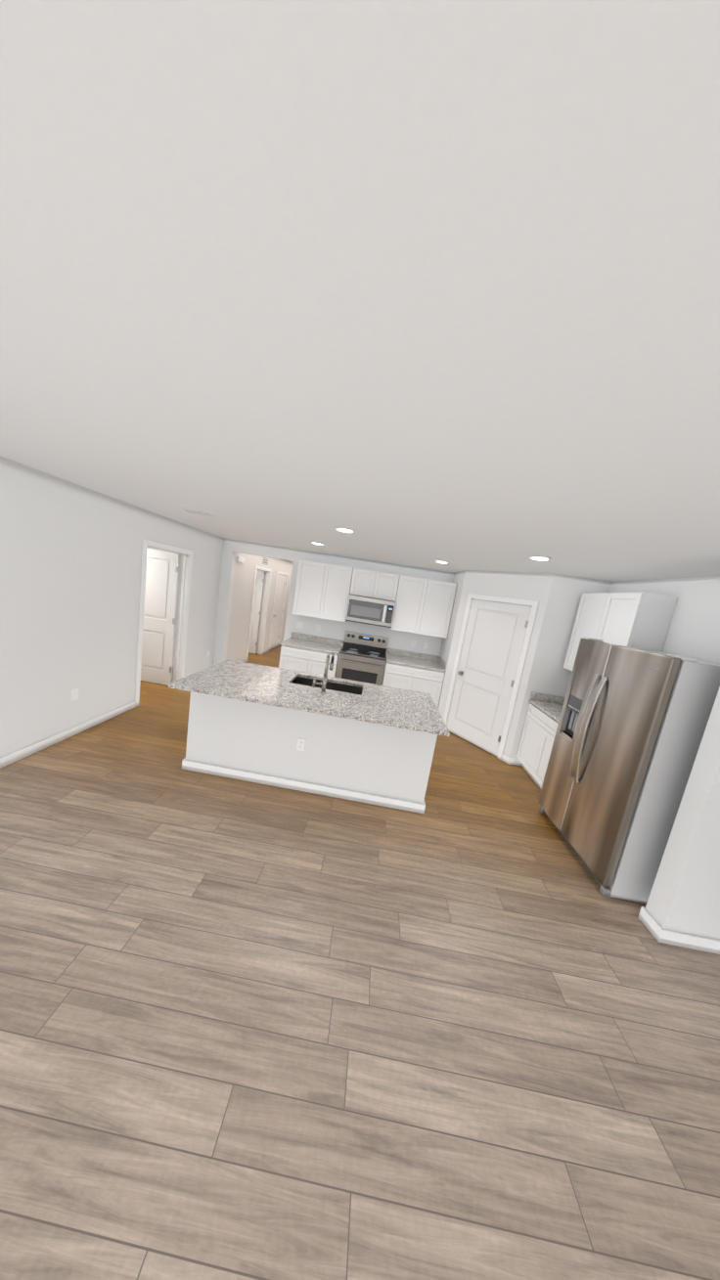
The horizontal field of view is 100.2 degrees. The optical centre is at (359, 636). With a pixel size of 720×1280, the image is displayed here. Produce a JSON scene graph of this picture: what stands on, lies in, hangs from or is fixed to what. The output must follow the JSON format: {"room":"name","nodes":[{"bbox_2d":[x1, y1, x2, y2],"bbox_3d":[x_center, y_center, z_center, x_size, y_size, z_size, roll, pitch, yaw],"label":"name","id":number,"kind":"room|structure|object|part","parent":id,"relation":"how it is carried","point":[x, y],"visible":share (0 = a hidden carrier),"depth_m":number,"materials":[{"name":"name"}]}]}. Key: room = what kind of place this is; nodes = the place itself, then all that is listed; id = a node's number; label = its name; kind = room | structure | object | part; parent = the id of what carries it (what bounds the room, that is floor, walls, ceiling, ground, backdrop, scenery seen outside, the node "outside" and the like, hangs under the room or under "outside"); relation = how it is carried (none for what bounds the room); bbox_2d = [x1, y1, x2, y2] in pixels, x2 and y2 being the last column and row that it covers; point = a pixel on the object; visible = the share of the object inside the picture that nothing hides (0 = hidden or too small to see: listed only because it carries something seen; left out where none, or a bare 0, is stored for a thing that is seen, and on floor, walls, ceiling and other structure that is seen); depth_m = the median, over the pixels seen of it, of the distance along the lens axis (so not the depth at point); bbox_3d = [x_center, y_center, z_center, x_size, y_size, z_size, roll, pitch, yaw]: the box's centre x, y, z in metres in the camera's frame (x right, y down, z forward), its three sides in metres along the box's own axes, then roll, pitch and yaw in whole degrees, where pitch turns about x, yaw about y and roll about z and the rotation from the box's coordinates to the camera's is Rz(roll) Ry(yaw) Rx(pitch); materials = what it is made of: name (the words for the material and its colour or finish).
{"room":"kitchen","nodes":[
{"label":"kitchen","id":0,"kind":"room"},
{"bbox_2d":[0,456,222,757],"bbox_3d":[-2.978,0.124,0.543,0.120,2.450,10.220,9,8,3],"label":"wall","id":1,"kind":"structure","parent":0,"point":[70,558],"depth_m":2.88,"materials":[{"name":"paint"}]},
{"bbox_2d":[0,701,134,768],"bbox_3d":[-3.091,1.289,0.706,0.014,0.090,9.980,9,8,3],"label":"baseboard","id":2,"kind":"structure","parent":1,"relation":"attached to","point":[14,757],"depth_m":2.95,"materials":[{"name":"white wood"}]},
{"bbox_2d":[71,688,78,701],"bbox_3d":[-2.883,0.588,3.041,0.007,0.118,0.072,9,8,3],"label":"electrical outlet","id":3,"kind":"object","parent":1,"relation":"attached to","point":[74,693],"visible":1,"depth_m":3.04,"materials":[{"name":"white plastic"}]},
{"bbox_2d":[140,548,179,685],"bbox_3d":[-3.205,-0.286,4.597,0.817,2.030,0.181,9,8,3],"label":"bedroom door","id":4,"kind":"structure","parent":1,"relation":"in","point":[160,602],"depth_m":4.57,"materials":[{"name":"white wood"}]},
{"bbox_2d":[134,538,193,706],"bbox_3d":[-2.762,-0.192,4.190,0.152,2.111,0.958,9,8,3],"label":"door frame","id":5,"kind":"structure","parent":1,"relation":"attached to","point":[183,598],"depth_m":4.49,"materials":[{"name":"white wood"}]},
{"bbox_2d":[225,552,292,661],"bbox_3d":[-2.287,-0.845,8.052,0.120,2.450,4.980,9,8,3],"label":"wall","id":6,"kind":"structure","parent":0,"point":[242,597],"depth_m":6.20,"materials":[{"name":"paint"}]},
{"bbox_2d":[236,555,245,563],"bbox_3d":[-2.220,-1.432,5.624,0.040,0.100,0.260,9,8,3],"label":"door chime","id":7,"kind":"object","parent":6,"relation":"attached to","point":[241,559],"visible":1,"depth_m":5.58,"materials":[{"name":"white plastic"}]},
{"bbox_2d":[248,570,264,653],"bbox_3d":[-2.828,-0.623,7.359,0.811,2.030,0.181,9,8,3],"label":"hall door","id":8,"kind":"structure","parent":6,"relation":"in","point":[258,589],"depth_m":7.33,"materials":[{"name":"white wood"}]},
{"bbox_2d":[245,565,271,662],"bbox_3d":[-2.388,-0.529,6.953,0.152,2.111,0.956,9,8,3],"label":"door frame","id":9,"kind":"structure","parent":6,"relation":"attached to","point":[263,609],"depth_m":7.30,"materials":[{"name":"white wood"}]},
{"bbox_2d":[240,644,281,662],"bbox_3d":[-1.871,0.406,8.191,1.088,0.090,4.980,9,8,3],"label":"baseboard","id":10,"kind":"structure","parent":6,"relation":"attached to","point":[264,651],"depth_m":7.64,"materials":[{"name":"white wood"}]},
{"bbox_2d":[261,556,268,566],"bbox_3d":[-2.140,-1.691,6.808,0.010,0.200,0.360,9,8,3],"label":"air vent","id":11,"kind":"object","parent":6,"relation":"in","point":[265,561],"visible":0.98,"depth_m":6.79,"materials":[{"name":"white metal"}]},
{"bbox_2d":[268,573,286,650],"bbox_3d":[-2.269,-0.667,8.277,0.181,2.030,0.799,9,8,3],"label":"hall door","id":12,"kind":"structure","parent":6,"relation":"in","point":[278,608],"depth_m":8.28,"materials":[{"name":"white wood"}]},
{"bbox_2d":[267,571,288,651],"bbox_3d":[-2.300,-0.704,8.269,0.152,2.111,0.936,9,8,3],"label":"door frame","id":13,"kind":"structure","parent":6,"relation":"attached to","point":[283,573],"depth_m":8.04,"materials":[{"name":"white wood"}]},
{"bbox_2d":[147,538,454,665],"bbox_3d":[-1.309,-0.324,5.478,8.710,2.450,0.120,9,8,3],"label":"wall","id":14,"kind":"structure","parent":0,"point":[337,630],"depth_m":5.34,"materials":[{"name":"paint"}]},
{"bbox_2d":[296,621,303,628],"bbox_3d":[-1.081,-0.196,5.415,0.118,0.118,0.008,9,8,3],"label":"double light switch","id":15,"kind":"object","parent":14,"relation":"attached to","point":[299,625],"visible":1,"depth_m":5.41,"materials":[{"name":"white plastic"}]},
{"bbox_2d":[315,624,320,631],"bbox_3d":[-0.742,-0.141,5.400,0.072,0.118,0.007,9,8,3],"label":"electrical outlet","id":16,"kind":"object","parent":14,"relation":"attached to","point":[318,629],"visible":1,"depth_m":5.40,"materials":[{"name":"white plastic"}]},
{"bbox_2d":[292,559,353,621],"bbox_3d":[-0.617,-0.766,5.146,0.904,0.905,0.326,9,8,3],"label":"upper cabinet","id":17,"kind":"object","parent":14,"relation":"attached to","point":[322,591],"visible":0.98,"depth_m":4.99,"materials":[{"name":"white wood"}]},
{"bbox_2d":[349,568,398,601],"bbox_3d":[0.243,-0.862,5.076,0.764,0.436,0.326,9,8,3],"label":"upper cabinet","id":18,"kind":"object","parent":14,"relation":"attached to","point":[375,584],"visible":1,"depth_m":4.92,"materials":[{"name":"white wood"}]},
{"bbox_2d":[345,594,395,627],"bbox_3d":[0.174,-0.426,5.094,0.760,0.431,0.415,9,8,3],"label":"microwave","id":19,"kind":"object","parent":18,"relation":"attached to","point":[369,610],"visible":1,"depth_m":4.92,"materials":[{"name":"silver metal"}]},
{"bbox_2d":[390,574,456,638],"bbox_3d":[1.046,-0.497,5.072,0.933,0.905,0.326,9,8,3],"label":"upper cabinet","id":20,"kind":"object","parent":14,"relation":"attached to","point":[422,606],"visible":0.98,"depth_m":4.92,"materials":[{"name":"white wood"}]},
{"bbox_2d":[0,645,719,1279],"bbox_3d":[-0.187,1.461,3.154,11.700,0.050,15.400,9,8,3],"label":"floor","id":21,"kind":"structure","parent":0,"point":[463,1025],"depth_m":1.30,"materials":[{"name":"brown wood"}]},
{"bbox_2d":[278,645,338,677],"bbox_3d":[-0.851,0.597,5.194,0.932,0.868,0.620,9,8,3],"label":"base cabinet","id":22,"kind":"object","parent":21,"relation":"on","point":[298,659],"visible":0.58,"depth_m":4.86,"materials":[{"name":"white wood"}]},
{"bbox_2d":[279,631,344,654],"bbox_3d":[-0.789,0.107,5.117,0.959,0.129,0.635,9,8,3],"label":"countertop","id":23,"kind":"structure","parent":22,"relation":"on","point":[313,642],"depth_m":5.25,"materials":[{"name":"stone"}]},
{"bbox_2d":[181,674,438,813],"bbox_3d":[-0.459,0.955,3.045,2.290,0.889,0.658,9,8,3],"label":"kitchen island","id":24,"kind":"object","parent":21,"relation":"on","point":[373,744],"depth_m":2.74,"materials":[{"name":"paint"}]},
{"bbox_2d":[296,737,305,750],"bbox_3d":[-0.538,0.986,2.736,0.072,0.118,0.007,9,8,3],"label":"outlet","id":25,"kind":"object","parent":24,"relation":"attached to","point":[300,743],"visible":1,"depth_m":2.73,"materials":[{"name":"white plastic"}]},
{"bbox_2d":[168,666,449,736],"bbox_3d":[-0.411,0.548,2.648,2.274,0.030,0.530,9,8,3],"label":"island countertop","id":26,"kind":"structure","parent":24,"relation":"on","point":[221,684],"depth_m":2.58,"materials":[{"name":"grey stone"}]},
{"bbox_2d":[311,651,334,692],"bbox_3d":[-0.339,0.322,2.813,0.164,0.386,0.069,9,8,3],"label":"faucet","id":27,"kind":"object","parent":26,"relation":"on","point":[324,683],"visible":0.98,"depth_m":2.80,"materials":[{"name":"silver metal"}]},
{"bbox_2d":[291,676,362,695],"bbox_3d":[-0.347,0.617,3.088,0.750,0.205,0.360,9,8,3],"label":"sink","id":28,"kind":"object","parent":26,"relation":"in","point":[331,685],"depth_m":3.25,"materials":[{"name":"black metal"}]},
{"bbox_2d":[335,631,388,685],"bbox_3d":[0.011,0.581,5.100,0.760,1.148,0.685,9,8,3],"label":"range","id":29,"kind":"object","parent":21,"relation":"on","point":[362,657],"visible":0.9,"depth_m":4.83,"materials":[{"name":"silver metal"}]},
{"bbox_2d":[381,662,443,707],"bbox_3d":[0.829,0.869,5.118,0.932,0.868,0.620,9,8,3],"label":"base cabinet","id":30,"kind":"object","parent":21,"relation":"on","point":[415,679],"visible":0.56,"depth_m":4.79,"materials":[{"name":"white wood"}]},
{"bbox_2d":[385,647,446,671],"bbox_3d":[0.905,0.381,5.040,0.933,0.129,0.638,9,8,3],"label":"countertop","id":31,"kind":"structure","parent":30,"relation":"on","point":[416,659],"depth_m":5.13,"materials":[{"name":"stone"}]},
{"bbox_2d":[516,703,558,789],"bbox_3d":[2.323,1.345,3.415,0.586,0.868,0.837,9,8,3],"label":"base cabinet","id":32,"kind":"object","parent":21,"relation":"on","point":[537,737],"visible":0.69,"depth_m":3.49,"materials":[{"name":"white wood"}]},
{"bbox_2d":[528,691,565,721],"bbox_3d":[2.392,0.855,3.345,0.600,0.129,0.837,9,8,3],"label":"countertop","id":33,"kind":"structure","parent":32,"relation":"on","point":[550,705],"depth_m":3.71,"materials":[{"name":"stone"}]},
{"bbox_2d":[537,636,719,903],"bbox_3d":[2.211,0.990,2.467,0.800,1.795,0.900,9,8,3],"label":"refrigerator","id":34,"kind":"object","parent":21,"relation":"on","point":[630,730],"visible":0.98,"depth_m":2.14,"materials":[{"name":"silver metal"}]},
{"bbox_3d":[1.961,0.748,2.755,0.057,0.380,0.190,9,8,3],"label":"panel","id":35,"kind":"part","parent":34,"relation":"part of","materials":[{"name":"grey metal"}]},
{"bbox_3d":[1.939,0.874,2.730,0.062,1.715,0.384,9,8,3],"label":"door","id":36,"kind":"part","parent":34,"relation":"part of","materials":[{"name":"silver metal"}]},
{"bbox_3d":[1.878,0.774,2.524,0.069,0.930,0.114,9,8,3],"label":"handle","id":37,"kind":"part","parent":34,"relation":"part of","materials":[{"name":"silver metal"}]},
{"bbox_3d":[1.909,0.933,2.282,0.062,1.695,0.510,9,8,3],"label":"door","id":38,"kind":"part","parent":34,"relation":"part of","materials":[{"name":"silver metal"}]},
{"bbox_2d":[0,0,719,581],"bbox_3d":[0.193,-0.985,2.804,11.700,0.050,15.400,9,8,3],"label":"ceiling","id":39,"kind":"structure","parent":0,"point":[422,284],"depth_m":0.55,"materials":[{"name":"paint"}]},
{"bbox_2d":[176,507,214,517],"bbox_3d":[-1.735,-1.307,3.182,0.300,0.010,0.200,9,8,3],"label":"ceiling vent","id":40,"kind":"object","parent":39,"relation":"in","point":[194,511],"visible":1,"depth_m":3.15,"materials":[{"name":"white metal"}]},
{"bbox_2d":[309,541,324,545],"bbox_3d":[-0.577,-1.259,4.099,0.196,0.010,0.196,9,8,3],"label":"recessed light","id":41,"kind":"object","parent":39,"relation":"in","point":[316,543],"visible":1,"depth_m":4.06,"materials":[{"name":"white plastic"}]},
{"bbox_2d":[334,527,354,532],"bbox_3d":[-0.144,-1.020,2.902,0.196,0.010,0.196,9,8,3],"label":"recessed light","id":42,"kind":"object","parent":39,"relation":"in","point":[343,529],"visible":0.98,"depth_m":2.87,"materials":[{"name":"white plastic"}]},
{"bbox_2d":[434,560,448,563],"bbox_3d":[1.086,-0.987,4.010,0.196,0.010,0.196,9,8,3],"label":"recessed light","id":43,"kind":"object","parent":39,"relation":"in","point":[440,561],"visible":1,"depth_m":3.97,"materials":[{"name":"white plastic"}]},
{"bbox_2d":[528,555,551,560],"bbox_3d":[1.673,-0.724,2.807,0.196,0.010,0.196,9,8,3],"label":"recessed light","id":44,"kind":"object","parent":39,"relation":"in","point":[535,557],"visible":0.98,"depth_m":2.78,"materials":[{"name":"white plastic"}]},
{"bbox_2d":[437,570,465,709],"bbox_3d":[1.471,0.181,4.971,0.120,2.450,0.650,9,8,3],"label":"wall","id":45,"kind":"structure","parent":0,"point":[459,578],"depth_m":4.79,"materials":[{"name":"paint"}]},
{"bbox_2d":[438,570,553,757],"bbox_3d":[1.798,0.338,4.232,0.120,2.450,1.190,2,10,-39],"label":"wall","id":46,"kind":"structure","parent":0,"point":[528,586],"depth_m":3.92,"materials":[{"name":"paint"}]},
{"bbox_2d":[445,599,531,756],"bbox_3d":[1.752,0.539,4.217,0.181,2.030,0.837,2,10,-39],"label":"pantry door","id":47,"kind":"structure","parent":46,"relation":"in","point":[492,648],"depth_m":4.17,"materials":[{"name":"white wood"}]},
{"bbox_2d":[442,593,538,759],"bbox_3d":[1.778,0.507,4.236,0.137,2.111,0.974,2,10,-39],"label":"door frame","id":48,"kind":"structure","parent":46,"relation":"attached to","point":[532,616],"depth_m":3.95,"materials":[{"name":"white wood"}]},
{"bbox_2d":[501,753,509,763],"bbox_3d":[1.568,1.491,4.354,0.014,0.090,1.196,2,10,-39],"label":"baseboard","id":49,"kind":"structure","parent":46,"relation":"attached to","point":[505,759],"depth_m":3.92,"materials":[{"name":"white wood"}]},
{"bbox_2d":[509,573,611,765],"bbox_3d":[2.441,0.502,3.782,0.660,2.450,0.120,9,8,3],"label":"wall","id":50,"kind":"structure","parent":0,"point":[550,674],"depth_m":3.67,"materials":[{"name":"paint"}]},
{"bbox_2d":[508,757,514,764],"bbox_3d":[1.956,1.617,3.894,0.059,0.090,0.014,9,8,3],"label":"baseboard","id":51,"kind":"structure","parent":50,"relation":"attached to","point":[510,761],"depth_m":3.89,"materials":[{"name":"white wood"}]},
{"bbox_2d":[608,574,719,662],"bbox_3d":[2.810,0.595,3.535,0.120,2.450,3.425,9,8,3],"label":"wall","id":52,"kind":"structure","parent":0,"point":[693,630],"depth_m":2.57,"materials":[{"name":"paint"}]},
{"bbox_2d":[563,592,677,670],"bbox_3d":[2.666,0.019,3.191,0.312,0.915,0.827,9,8,3],"label":"upper cabinet","id":53,"kind":"object","parent":52,"relation":"attached to","point":[640,620],"visible":0.62,"depth_m":2.89,"materials":[{"name":"white wood"}]},
{"bbox_2d":[645,686,719,939],"bbox_3d":[3.895,1.023,1.725,3.663,2.450,0.125,9,8,3],"label":"wall","id":54,"kind":"structure","parent":0,"point":[684,896],"depth_m":1.85,"materials":[{"name":"paint"}]},
{"bbox_2d":[637,906,719,954],"bbox_3d":[3.649,2.167,1.893,3.557,0.090,0.153,9,8,3],"label":"baseboard","id":55,"kind":"structure","parent":54,"relation":"attached to","point":[659,934],"depth_m":1.89,"materials":[{"name":"white wood"}]}
]}

